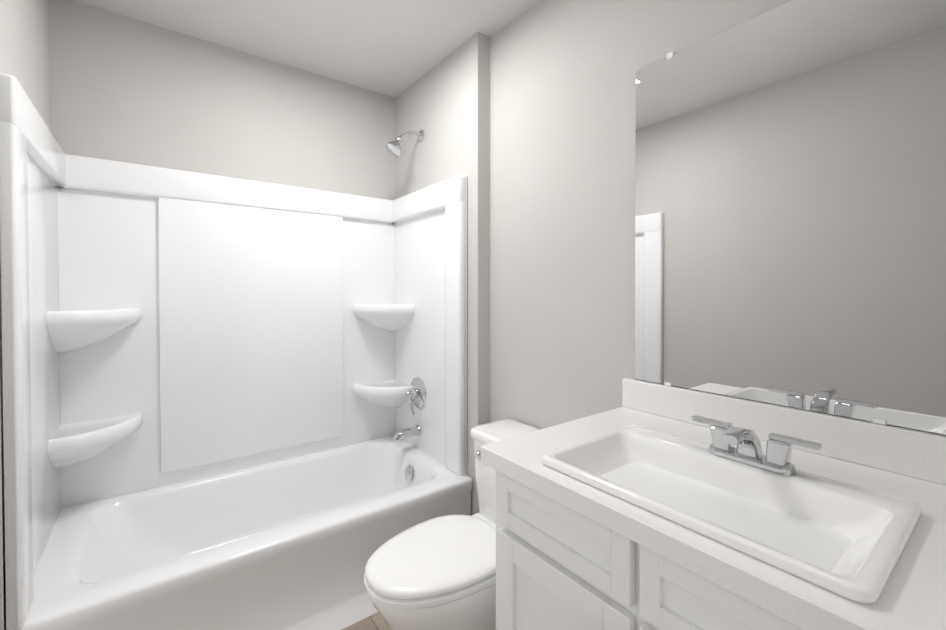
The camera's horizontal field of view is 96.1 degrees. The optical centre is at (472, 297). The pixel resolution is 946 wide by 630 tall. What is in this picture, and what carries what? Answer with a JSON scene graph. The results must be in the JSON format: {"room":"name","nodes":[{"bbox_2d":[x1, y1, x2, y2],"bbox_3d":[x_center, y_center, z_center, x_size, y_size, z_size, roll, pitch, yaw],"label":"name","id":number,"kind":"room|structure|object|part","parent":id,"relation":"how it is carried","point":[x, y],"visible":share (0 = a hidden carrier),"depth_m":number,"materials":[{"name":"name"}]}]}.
{"room":"bathroom","nodes":[
{"label":"bathroom","id":0,"kind":"room"},
{"bbox_2d":[0,0,49,129],"bbox_3d":[-0.620,0.022,0.201,0.100,2.440,3.710,-1,1,-37],"label":"wall","id":1,"kind":"structure","parent":0,"point":[24,42],"depth_m":1.42,"materials":[{"name":"paint"}]},
{"bbox_2d":[48,0,394,199],"bbox_3d":[-1.088,-0.005,2.233,1.796,2.440,0.100,-1,1,-37],"label":"wall","id":2,"kind":"structure","parent":0,"point":[127,89],"depth_m":2.02,"materials":[{"name":"paint"}]},
{"bbox_2d":[73,0,537,97],"bbox_3d":[0.057,-1.234,0.694,1.796,0.060,3.910,-1,1,-37],"label":"ceiling","id":3,"kind":"structure","parent":0,"point":[394,48],"depth_m":1.92,"materials":[{"name":"paint"}]},
{"bbox_2d":[342,612,389,629],"bbox_3d":[0.057,1.265,0.728,1.796,0.060,3.910,-1,1,-37],"label":"floor","id":4,"kind":"structure","parent":0,"point":[375,621],"depth_m":1.59,"materials":[{"name":"beige tile"}]},
{"bbox_2d":[0,73,471,629],"bbox_3d":[-0.828,0.148,1.830,1.519,2.145,0.854,-1,1,-37],"label":"bathtub","id":5,"kind":"object","parent":4,"relation":"on","point":[228,403],"visible":1,"depth_m":1.89,"materials":[{"name":"white plastic"}]},
{"bbox_2d":[18,434,471,629],"bbox_3d":[-0.829,1.034,1.842,1.518,0.372,0.854,-1,1,-37],"label":"tub","id":6,"kind":"object","parent":5,"relation":"in","point":[284,542],"depth_m":1.65,"materials":[{"name":"white ceramic"}]},
{"bbox_3d":[-0.427,0.112,2.255,0.367,2.084,0.194,-1,1,-37],"label":"shower trim","id":7,"kind":"part","parent":5,"relation":"part of","materials":[{"name":"silver metal"}]},
{"bbox_2d":[364,419,539,629],"bbox_3d":[-0.004,0.879,1.478,0.760,0.692,0.466,-1,1,-37],"label":"toilet","id":8,"kind":"object","parent":4,"relation":"on","point":[438,573],"visible":0.62,"depth_m":1.31,"materials":[{"name":"white ceramic"}]},
{"bbox_3d":[-0.107,0.846,1.399,0.501,0.054,0.372,-1,1,-37],"label":"seat","id":9,"kind":"part","parent":8,"relation":"part of","materials":[{"name":"white plastic"}]},
{"bbox_3d":[0.031,0.625,1.662,0.028,0.031,0.090,-1,1,-37],"label":"lever","id":10,"kind":"part","parent":8,"relation":"part of","materials":[{"name":"silver metal"}]},
{"bbox_3d":[0.206,0.715,1.633,0.235,0.367,0.466,-1,1,-37],"label":"tank","id":11,"kind":"part","parent":8,"relation":"part of","materials":[{"name":"white ceramic"}]},
{"bbox_2d":[481,378,945,629],"bbox_3d":[0.506,0.750,0.922,0.633,0.966,0.819,-1,1,-37],"label":"bathroom vanity","id":12,"kind":"object","parent":4,"relation":"on","point":[650,506],"visible":1,"depth_m":0.83,"materials":[{"name":"white paint"}]},
{"bbox_2d":[541,425,921,603],"bbox_3d":[0.460,0.410,0.845,0.374,0.114,0.560,-1,1,-37],"label":"sink","id":13,"kind":"object","parent":12,"relation":"in","point":[844,543],"depth_m":0.78,"materials":[{"name":"white ceramic"}]},
{"bbox_2d":[691,415,821,475],"bbox_3d":[0.563,0.309,0.889,0.130,0.085,0.242,-1,1,-37],"label":"faucet","id":14,"kind":"object","parent":12,"relation":"on","point":[748,458],"depth_m":0.88,"materials":[{"name":"silver metal"}]},
{"bbox_2d":[395,32,489,515],"bbox_3d":[-0.199,-0.006,2.319,0.072,2.440,0.832,-1,1,-37],"label":"wall","id":15,"kind":"structure","parent":0,"point":[444,104],"depth_m":2.02,"materials":[{"name":"paint"}]},
{"bbox_2d":[490,0,945,435],"bbox_3d":[0.735,0.009,1.221,0.100,2.440,3.710,-1,1,-37],"label":"wall","id":16,"kind":"structure","parent":0,"point":[562,187],"depth_m":1.62,"materials":[{"name":"paint"}]},
{"bbox_2d":[635,0,945,434],"bbox_3d":[0.761,-0.236,1.089,0.009,1.017,0.761,-1,1,-37],"label":"mirror","id":17,"kind":"object","parent":16,"relation":"attached to","point":[790,218],"visible":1,"depth_m":1.03,"materials":[{"name":"clear glass"}]}
]}

